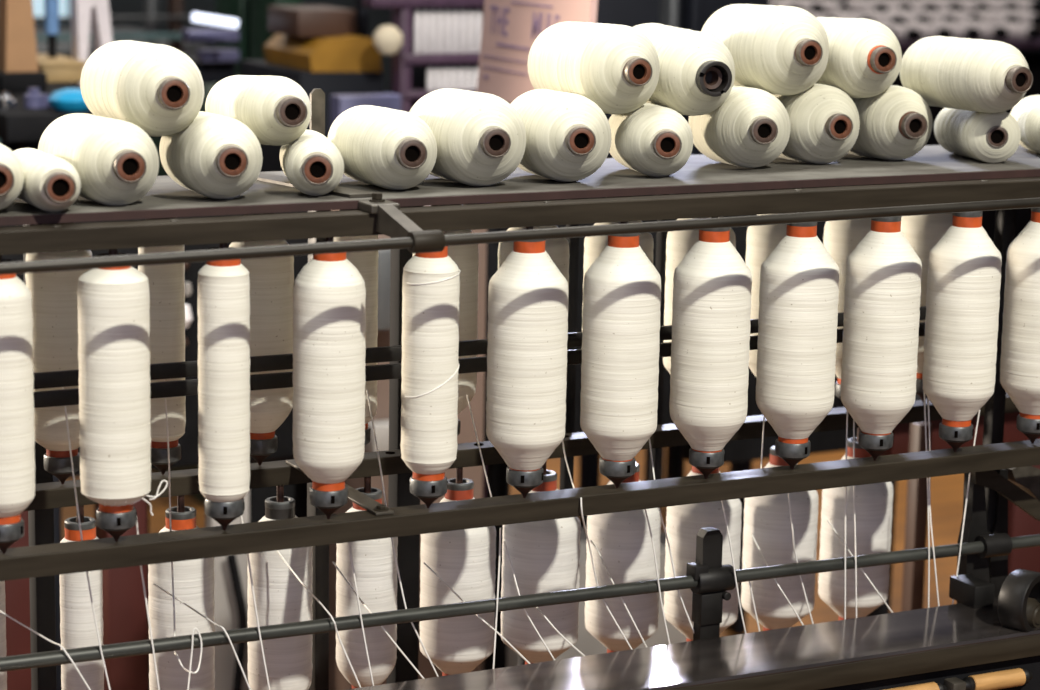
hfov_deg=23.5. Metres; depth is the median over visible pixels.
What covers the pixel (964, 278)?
yarn bobbin
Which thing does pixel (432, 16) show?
book
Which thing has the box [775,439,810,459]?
cup
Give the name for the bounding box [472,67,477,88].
book
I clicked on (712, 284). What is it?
yarn bobbin
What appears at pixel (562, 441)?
thread
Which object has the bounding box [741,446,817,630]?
yarn bobbin
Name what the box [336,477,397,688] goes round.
yarn bobbin
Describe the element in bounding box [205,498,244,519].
cup
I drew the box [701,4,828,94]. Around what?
spool
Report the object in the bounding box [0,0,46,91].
wooden post
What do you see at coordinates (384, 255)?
metal post
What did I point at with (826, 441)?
machine
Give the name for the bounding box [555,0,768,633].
machine
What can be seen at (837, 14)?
spool
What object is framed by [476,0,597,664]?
placard
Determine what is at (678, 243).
yarn bobbin
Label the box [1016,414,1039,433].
cup
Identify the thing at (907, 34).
spool
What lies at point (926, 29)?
spool
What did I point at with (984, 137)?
spool
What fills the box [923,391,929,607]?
thread
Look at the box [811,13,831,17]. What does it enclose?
spool
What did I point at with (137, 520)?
thread
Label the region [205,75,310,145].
spool
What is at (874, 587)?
thread
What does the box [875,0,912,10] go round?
spool
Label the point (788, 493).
thread
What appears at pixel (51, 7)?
clamp
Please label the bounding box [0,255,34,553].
yarn bobbin
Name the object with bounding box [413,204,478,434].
yarn bobbin
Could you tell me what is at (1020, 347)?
yarn bobbin
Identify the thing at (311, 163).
spool
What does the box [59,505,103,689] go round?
yarn bobbin
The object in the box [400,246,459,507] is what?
yarn bobbin
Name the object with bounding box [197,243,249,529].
yarn bobbin
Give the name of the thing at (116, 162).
spool
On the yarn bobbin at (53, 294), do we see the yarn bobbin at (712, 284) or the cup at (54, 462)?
the cup at (54, 462)
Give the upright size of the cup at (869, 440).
0.020 m
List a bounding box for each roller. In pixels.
[884,682,946,689]
[963,668,1032,689]
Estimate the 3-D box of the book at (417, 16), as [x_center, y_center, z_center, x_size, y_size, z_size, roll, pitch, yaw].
[-0.241,-0.736,5.876,0.016,0.103,0.016,-4,12,-27]
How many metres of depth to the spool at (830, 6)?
9.31 m
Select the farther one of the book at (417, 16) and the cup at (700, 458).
the book at (417, 16)
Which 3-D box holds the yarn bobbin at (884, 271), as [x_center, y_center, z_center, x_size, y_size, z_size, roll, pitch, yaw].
[0.436,-0.016,3.021,0.091,0.319,0.091,10,14,39]
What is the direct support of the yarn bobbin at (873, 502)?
on the frame
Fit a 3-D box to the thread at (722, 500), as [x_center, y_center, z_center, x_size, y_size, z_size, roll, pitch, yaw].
[0.265,0.295,3.030,0.062,0.241,0.005,-5,12,-29]
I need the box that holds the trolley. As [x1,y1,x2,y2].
[766,13,1039,242]
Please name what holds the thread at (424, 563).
on the frame
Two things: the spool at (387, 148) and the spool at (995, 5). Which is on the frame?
the spool at (387, 148)
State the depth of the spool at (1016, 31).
8.99 m
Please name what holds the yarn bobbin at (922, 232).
on the frame
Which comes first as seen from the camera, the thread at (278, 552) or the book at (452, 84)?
the thread at (278, 552)
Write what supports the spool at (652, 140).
on the frame
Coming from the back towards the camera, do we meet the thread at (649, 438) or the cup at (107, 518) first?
the thread at (649, 438)
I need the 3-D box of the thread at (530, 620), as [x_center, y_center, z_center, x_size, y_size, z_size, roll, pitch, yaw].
[0.027,0.331,2.969,0.090,0.205,0.046,-4,12,-27]
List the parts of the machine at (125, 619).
panel, dark panel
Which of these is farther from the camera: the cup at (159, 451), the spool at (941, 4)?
the spool at (941, 4)
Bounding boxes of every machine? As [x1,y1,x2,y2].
[0,211,307,689]
[34,0,204,82]
[150,0,300,505]
[240,0,402,462]
[483,211,901,669]
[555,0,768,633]
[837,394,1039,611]
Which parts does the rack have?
post, panel, post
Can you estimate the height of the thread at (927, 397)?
0.341 m
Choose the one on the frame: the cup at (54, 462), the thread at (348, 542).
the thread at (348, 542)
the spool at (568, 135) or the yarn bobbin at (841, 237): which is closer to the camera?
the spool at (568, 135)
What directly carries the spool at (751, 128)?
on the frame
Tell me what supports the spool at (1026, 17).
on the trolley
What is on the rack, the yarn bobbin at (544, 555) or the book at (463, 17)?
the book at (463, 17)
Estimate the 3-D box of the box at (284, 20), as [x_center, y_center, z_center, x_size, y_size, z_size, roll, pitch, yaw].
[-0.500,-0.776,5.986,0.148,0.063,0.200,-4,12,-27]
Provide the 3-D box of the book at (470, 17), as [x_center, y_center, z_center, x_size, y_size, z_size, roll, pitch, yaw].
[-0.117,-0.744,5.939,0.016,0.104,0.016,-4,12,-27]
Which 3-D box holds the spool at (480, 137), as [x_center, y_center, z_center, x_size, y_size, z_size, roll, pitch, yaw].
[-0.064,-0.242,2.910,0.107,0.113,0.256,-2,11,-18]
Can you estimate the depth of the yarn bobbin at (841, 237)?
3.27 m
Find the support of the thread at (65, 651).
on the frame
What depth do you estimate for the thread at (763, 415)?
3.04 m
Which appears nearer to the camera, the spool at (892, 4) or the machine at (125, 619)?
the machine at (125, 619)
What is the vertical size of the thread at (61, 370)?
0.369 m
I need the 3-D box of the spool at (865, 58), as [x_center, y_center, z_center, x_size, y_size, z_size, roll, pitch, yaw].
[0.420,-0.375,3.259,0.102,0.108,0.258,-2,11,-17]
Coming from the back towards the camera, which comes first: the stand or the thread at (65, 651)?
the stand
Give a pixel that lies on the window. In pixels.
(38, 5)
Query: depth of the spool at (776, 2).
9.22 m
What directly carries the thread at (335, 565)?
on the frame
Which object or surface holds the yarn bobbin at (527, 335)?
on the frame
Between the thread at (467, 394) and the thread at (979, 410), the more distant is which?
the thread at (979, 410)
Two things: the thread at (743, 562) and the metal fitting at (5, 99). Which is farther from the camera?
the metal fitting at (5, 99)
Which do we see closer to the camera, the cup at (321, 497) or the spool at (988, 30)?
the cup at (321, 497)
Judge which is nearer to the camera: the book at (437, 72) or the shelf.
the shelf
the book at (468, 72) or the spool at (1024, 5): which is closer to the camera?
the book at (468, 72)
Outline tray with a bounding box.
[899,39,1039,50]
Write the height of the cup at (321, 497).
0.020 m
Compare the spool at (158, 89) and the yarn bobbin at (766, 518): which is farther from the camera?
the yarn bobbin at (766, 518)
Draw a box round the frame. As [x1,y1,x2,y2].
[0,89,1039,689]
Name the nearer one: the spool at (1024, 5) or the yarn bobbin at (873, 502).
the yarn bobbin at (873, 502)
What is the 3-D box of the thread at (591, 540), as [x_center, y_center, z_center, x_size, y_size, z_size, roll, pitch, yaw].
[0.122,0.334,3.069,0.074,0.162,0.137,-4,12,-27]
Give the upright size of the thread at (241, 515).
0.252 m
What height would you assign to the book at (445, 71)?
0.057 m
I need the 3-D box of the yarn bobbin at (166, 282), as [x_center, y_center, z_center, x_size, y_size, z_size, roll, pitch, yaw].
[-0.413,-0.006,2.882,0.054,0.319,0.054,6,12,25]
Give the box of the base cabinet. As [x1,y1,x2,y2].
[329,205,486,689]
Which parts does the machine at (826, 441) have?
leg, leg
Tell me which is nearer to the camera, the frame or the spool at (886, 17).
the frame
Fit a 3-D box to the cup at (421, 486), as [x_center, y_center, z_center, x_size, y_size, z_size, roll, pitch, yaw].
[-0.102,0.157,2.778,0.042,0.020,0.042,-4,12,-27]
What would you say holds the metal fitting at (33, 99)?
on the workbench
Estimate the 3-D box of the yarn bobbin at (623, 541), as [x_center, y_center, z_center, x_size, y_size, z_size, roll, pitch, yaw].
[0.132,0.290,3.211,0.095,0.325,0.095,11,14,41]
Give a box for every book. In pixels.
[414,10,420,53]
[421,10,428,53]
[427,67,433,90]
[429,10,435,53]
[434,67,440,89]
[436,10,443,52]
[442,67,448,88]
[444,10,450,52]
[449,67,456,88]
[452,10,458,52]
[457,67,463,89]
[459,10,466,52]
[465,67,471,89]
[467,10,473,52]
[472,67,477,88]
[474,10,481,52]
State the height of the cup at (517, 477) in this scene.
0.020 m
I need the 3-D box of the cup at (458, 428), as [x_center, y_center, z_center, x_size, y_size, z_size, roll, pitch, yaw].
[-0.094,0.101,3.068,0.042,0.020,0.042,-8,14,-39]
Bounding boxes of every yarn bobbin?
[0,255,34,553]
[0,581,6,689]
[25,222,91,483]
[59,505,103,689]
[77,249,167,541]
[138,217,185,474]
[148,495,214,689]
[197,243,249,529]
[229,213,293,465]
[247,485,312,689]
[292,237,365,518]
[334,209,378,445]
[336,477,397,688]
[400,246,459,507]
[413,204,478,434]
[420,467,495,675]
[486,227,567,497]
[498,200,569,374]
[501,462,580,663]
[580,222,660,487]
[581,196,653,364]
[585,463,660,652]
[663,192,735,372]
[663,466,741,641]
[669,217,751,478]
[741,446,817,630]
[746,188,798,375]
[756,212,838,468]
[818,428,892,619]
[823,184,872,398]
[840,216,921,460]
[901,181,952,401]
[922,211,1001,451]
[1000,207,1039,443]
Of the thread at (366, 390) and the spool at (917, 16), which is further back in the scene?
the spool at (917, 16)
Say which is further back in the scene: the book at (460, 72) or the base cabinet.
the book at (460, 72)
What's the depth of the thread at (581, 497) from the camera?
2.95 m
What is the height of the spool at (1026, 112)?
0.083 m
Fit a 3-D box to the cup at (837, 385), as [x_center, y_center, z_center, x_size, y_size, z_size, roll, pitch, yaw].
[0.441,0.061,3.336,0.042,0.020,0.042,-1,11,-13]
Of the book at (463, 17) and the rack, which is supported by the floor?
the rack
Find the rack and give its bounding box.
[362,0,492,497]
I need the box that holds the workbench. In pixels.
[0,82,161,689]
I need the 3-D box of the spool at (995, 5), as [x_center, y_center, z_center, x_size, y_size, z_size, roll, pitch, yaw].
[1.847,-1.317,9.727,0.063,0.063,0.246,-4,12,-27]
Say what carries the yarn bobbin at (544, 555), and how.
on the frame
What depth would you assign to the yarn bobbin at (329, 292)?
2.67 m
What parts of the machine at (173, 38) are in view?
rail, rail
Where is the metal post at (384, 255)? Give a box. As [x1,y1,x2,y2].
[378,250,390,329]
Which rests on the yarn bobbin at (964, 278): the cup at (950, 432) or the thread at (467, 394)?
the cup at (950, 432)
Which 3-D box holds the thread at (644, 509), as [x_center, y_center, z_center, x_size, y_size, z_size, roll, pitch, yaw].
[0.167,0.300,2.987,0.064,0.246,0.007,-6,13,-33]
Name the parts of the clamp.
stem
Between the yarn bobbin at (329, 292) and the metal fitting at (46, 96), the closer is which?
the yarn bobbin at (329, 292)
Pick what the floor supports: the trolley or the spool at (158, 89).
the trolley
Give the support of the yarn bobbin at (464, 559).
on the frame
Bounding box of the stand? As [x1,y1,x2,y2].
[70,0,112,84]
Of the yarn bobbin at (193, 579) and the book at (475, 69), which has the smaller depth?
the yarn bobbin at (193, 579)
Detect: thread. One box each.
[0,610,90,689]
[61,370,110,689]
[136,520,159,689]
[153,583,250,689]
[163,379,201,689]
[240,515,269,689]
[276,550,360,687]
[332,561,424,678]
[348,542,373,685]
[366,390,438,676]
[423,562,530,663]
[466,394,491,496]
[493,528,500,668]
[503,540,554,659]
[536,607,584,655]
[562,441,574,487]
[580,497,631,649]
[590,540,646,646]
[644,509,669,643]
[649,438,654,479]
[659,512,693,632]
[721,500,745,633]
[743,562,759,631]
[751,535,803,624]
[760,415,764,468]
[788,493,813,623]
[826,519,892,612]
[844,411,847,619]
[853,420,856,617]
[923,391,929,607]
[927,397,938,605]
[952,410,979,603]
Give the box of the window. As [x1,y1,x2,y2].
[32,0,67,16]
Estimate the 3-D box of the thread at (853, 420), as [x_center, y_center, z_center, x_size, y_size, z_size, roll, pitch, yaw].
[0.418,0.244,3.107,0.022,0.323,0.007,-4,12,-27]
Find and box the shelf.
[0,144,1039,216]
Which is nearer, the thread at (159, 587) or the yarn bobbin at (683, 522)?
the thread at (159, 587)
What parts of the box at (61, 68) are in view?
lid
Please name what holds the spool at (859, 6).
on the trolley
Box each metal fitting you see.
[0,92,11,108]
[10,96,15,108]
[24,87,43,108]
[43,94,51,107]
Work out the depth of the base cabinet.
4.49 m
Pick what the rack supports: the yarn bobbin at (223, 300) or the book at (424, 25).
the book at (424, 25)
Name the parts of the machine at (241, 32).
panel, panel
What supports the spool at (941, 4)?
on the trolley
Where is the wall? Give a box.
[34,0,1039,103]
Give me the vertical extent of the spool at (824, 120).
0.108 m
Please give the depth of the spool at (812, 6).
9.24 m
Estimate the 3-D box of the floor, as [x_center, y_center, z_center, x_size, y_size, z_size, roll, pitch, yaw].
[0.957,0.844,5.291,23.000,0.100,19.200,-4,12,-27]
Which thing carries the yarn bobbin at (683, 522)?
on the frame
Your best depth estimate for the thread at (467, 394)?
2.91 m
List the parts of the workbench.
leg, leg, leg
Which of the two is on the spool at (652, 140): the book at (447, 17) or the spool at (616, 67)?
the spool at (616, 67)
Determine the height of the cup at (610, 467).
0.020 m
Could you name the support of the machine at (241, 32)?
on the floor
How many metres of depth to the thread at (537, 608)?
2.96 m
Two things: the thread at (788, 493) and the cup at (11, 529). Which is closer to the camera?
the cup at (11, 529)
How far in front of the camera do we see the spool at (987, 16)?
9.32 m
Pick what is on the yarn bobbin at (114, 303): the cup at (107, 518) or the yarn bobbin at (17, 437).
the cup at (107, 518)
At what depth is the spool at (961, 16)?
9.23 m
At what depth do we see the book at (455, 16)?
5.91 m
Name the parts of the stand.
leg, leg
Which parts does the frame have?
frame post, frame post, cross arm, frame post, thread rod, guide rod, bobbin rail, bobbin rail, bobbin rail, frame post, frame post, clamp post, frame post, bracket arm, lever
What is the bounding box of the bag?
[48,88,89,111]
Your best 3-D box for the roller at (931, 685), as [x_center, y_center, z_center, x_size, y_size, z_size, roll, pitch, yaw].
[0.450,0.420,2.985,0.140,0.022,0.022,-4,12,-27]
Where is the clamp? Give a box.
[44,0,58,57]
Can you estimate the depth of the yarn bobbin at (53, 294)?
2.79 m
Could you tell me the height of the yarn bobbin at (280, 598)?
0.325 m
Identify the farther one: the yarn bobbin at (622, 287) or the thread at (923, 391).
the thread at (923, 391)
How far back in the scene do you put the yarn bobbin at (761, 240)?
3.22 m
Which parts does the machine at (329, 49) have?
panel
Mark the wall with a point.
(377, 16)
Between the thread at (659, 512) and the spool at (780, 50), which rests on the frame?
the thread at (659, 512)
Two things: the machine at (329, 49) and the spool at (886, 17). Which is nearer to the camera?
the machine at (329, 49)
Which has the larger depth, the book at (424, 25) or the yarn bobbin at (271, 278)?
the book at (424, 25)
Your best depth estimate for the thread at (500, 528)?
2.89 m
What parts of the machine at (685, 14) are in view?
leg, post, post, leg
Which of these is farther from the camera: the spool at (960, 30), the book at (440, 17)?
the spool at (960, 30)
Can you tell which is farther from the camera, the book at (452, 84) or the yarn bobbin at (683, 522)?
the book at (452, 84)
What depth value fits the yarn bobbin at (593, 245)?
3.11 m
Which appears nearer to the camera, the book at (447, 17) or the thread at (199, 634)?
the thread at (199, 634)
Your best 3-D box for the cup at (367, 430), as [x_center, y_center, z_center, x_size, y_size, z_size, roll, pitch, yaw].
[-0.201,0.110,3.015,0.042,0.020,0.042,0,11,-7]
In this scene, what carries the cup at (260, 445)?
on the yarn bobbin at (271, 278)
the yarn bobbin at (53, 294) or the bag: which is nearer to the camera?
the yarn bobbin at (53, 294)
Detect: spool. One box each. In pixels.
[0,143,23,209]
[13,148,80,211]
[38,113,158,205]
[80,40,203,136]
[159,111,262,198]
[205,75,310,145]
[279,130,343,195]
[327,105,436,189]
[409,88,525,185]
[511,89,610,181]
[528,21,659,114]
[608,103,692,176]
[633,23,734,115]
[688,85,789,167]
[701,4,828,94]
[769,0,802,8]
[772,84,859,163]
[788,0,824,13]
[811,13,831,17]
[815,17,901,97]
[816,0,851,14]
[831,10,873,19]
[846,0,888,12]
[847,85,931,159]
[863,10,905,24]
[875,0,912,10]
[880,22,920,43]
[887,9,930,23]
[900,36,1032,112]
[903,0,937,11]
[906,21,951,38]
[916,10,956,22]
[925,0,962,11]
[934,108,1020,162]
[935,21,979,38]
[940,10,982,22]
[955,0,989,13]
[962,20,1007,40]
[975,10,1019,22]
[980,0,1018,11]
[997,21,1039,40]
[1002,9,1039,26]
[1010,0,1039,13]
[1010,95,1039,152]
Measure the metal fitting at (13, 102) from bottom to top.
0.023 m
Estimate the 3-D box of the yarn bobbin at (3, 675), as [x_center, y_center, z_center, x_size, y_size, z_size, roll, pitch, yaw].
[-0.614,0.347,2.838,0.061,0.325,0.061,-8,14,-40]
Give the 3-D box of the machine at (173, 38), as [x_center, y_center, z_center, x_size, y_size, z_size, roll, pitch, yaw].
[-1.566,-0.580,8.390,0.867,1.442,1.000,-4,12,-27]
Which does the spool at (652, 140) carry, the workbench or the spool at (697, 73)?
the spool at (697, 73)
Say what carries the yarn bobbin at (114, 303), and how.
on the frame
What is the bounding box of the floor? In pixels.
[61,201,963,636]
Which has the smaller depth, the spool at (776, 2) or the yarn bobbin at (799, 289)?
the yarn bobbin at (799, 289)
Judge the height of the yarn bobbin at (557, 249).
0.319 m
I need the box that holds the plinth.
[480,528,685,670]
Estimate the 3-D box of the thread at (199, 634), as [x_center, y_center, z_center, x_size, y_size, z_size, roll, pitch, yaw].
[-0.377,0.222,2.776,0.027,0.377,0.161,-2,11,-15]
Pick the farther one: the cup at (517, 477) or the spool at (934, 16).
the spool at (934, 16)
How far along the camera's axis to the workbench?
4.83 m
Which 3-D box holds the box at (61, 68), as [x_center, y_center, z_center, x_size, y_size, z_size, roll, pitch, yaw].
[-1.066,-0.626,5.639,0.105,0.044,0.261,-4,12,-27]
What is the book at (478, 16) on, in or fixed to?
on the rack
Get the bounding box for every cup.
[0,518,23,542]
[44,452,79,473]
[96,507,136,530]
[151,443,180,464]
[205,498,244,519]
[250,435,277,455]
[309,486,347,508]
[364,427,370,445]
[410,475,447,497]
[457,419,459,434]
[506,467,542,487]
[599,457,635,477]
[689,448,724,468]
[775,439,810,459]
[835,382,840,398]
[858,430,893,450]
[916,378,922,392]
[939,422,973,442]
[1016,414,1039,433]
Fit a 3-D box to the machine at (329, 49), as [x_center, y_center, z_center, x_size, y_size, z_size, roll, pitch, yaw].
[-0.457,-0.131,5.966,0.282,1.509,0.800,-4,12,-27]
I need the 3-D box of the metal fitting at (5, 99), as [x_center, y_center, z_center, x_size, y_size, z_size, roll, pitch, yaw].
[-1.016,-0.482,4.922,0.032,0.032,0.032,-4,12,-27]
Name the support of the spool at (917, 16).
on the trolley
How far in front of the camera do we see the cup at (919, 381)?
3.37 m
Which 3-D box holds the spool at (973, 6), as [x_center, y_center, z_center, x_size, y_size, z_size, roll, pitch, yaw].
[1.724,-1.307,9.665,0.062,0.062,0.246,-4,12,-27]
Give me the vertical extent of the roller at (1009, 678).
0.022 m
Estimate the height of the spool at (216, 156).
0.095 m
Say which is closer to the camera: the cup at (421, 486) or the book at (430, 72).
the cup at (421, 486)
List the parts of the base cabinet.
pale drawer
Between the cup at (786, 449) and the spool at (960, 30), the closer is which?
the cup at (786, 449)
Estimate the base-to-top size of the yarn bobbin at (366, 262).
0.319 m
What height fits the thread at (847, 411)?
0.334 m
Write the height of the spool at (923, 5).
0.061 m
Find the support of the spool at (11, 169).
on the frame
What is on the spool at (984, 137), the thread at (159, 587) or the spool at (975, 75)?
the spool at (975, 75)
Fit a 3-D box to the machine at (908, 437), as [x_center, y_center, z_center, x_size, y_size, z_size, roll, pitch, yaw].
[0.770,0.462,4.644,0.399,0.886,1.078,8,13,32]
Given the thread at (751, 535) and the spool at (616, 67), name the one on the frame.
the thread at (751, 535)
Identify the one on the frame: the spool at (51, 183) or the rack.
the spool at (51, 183)
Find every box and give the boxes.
[37,53,85,81]
[268,5,354,36]
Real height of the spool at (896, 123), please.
0.103 m

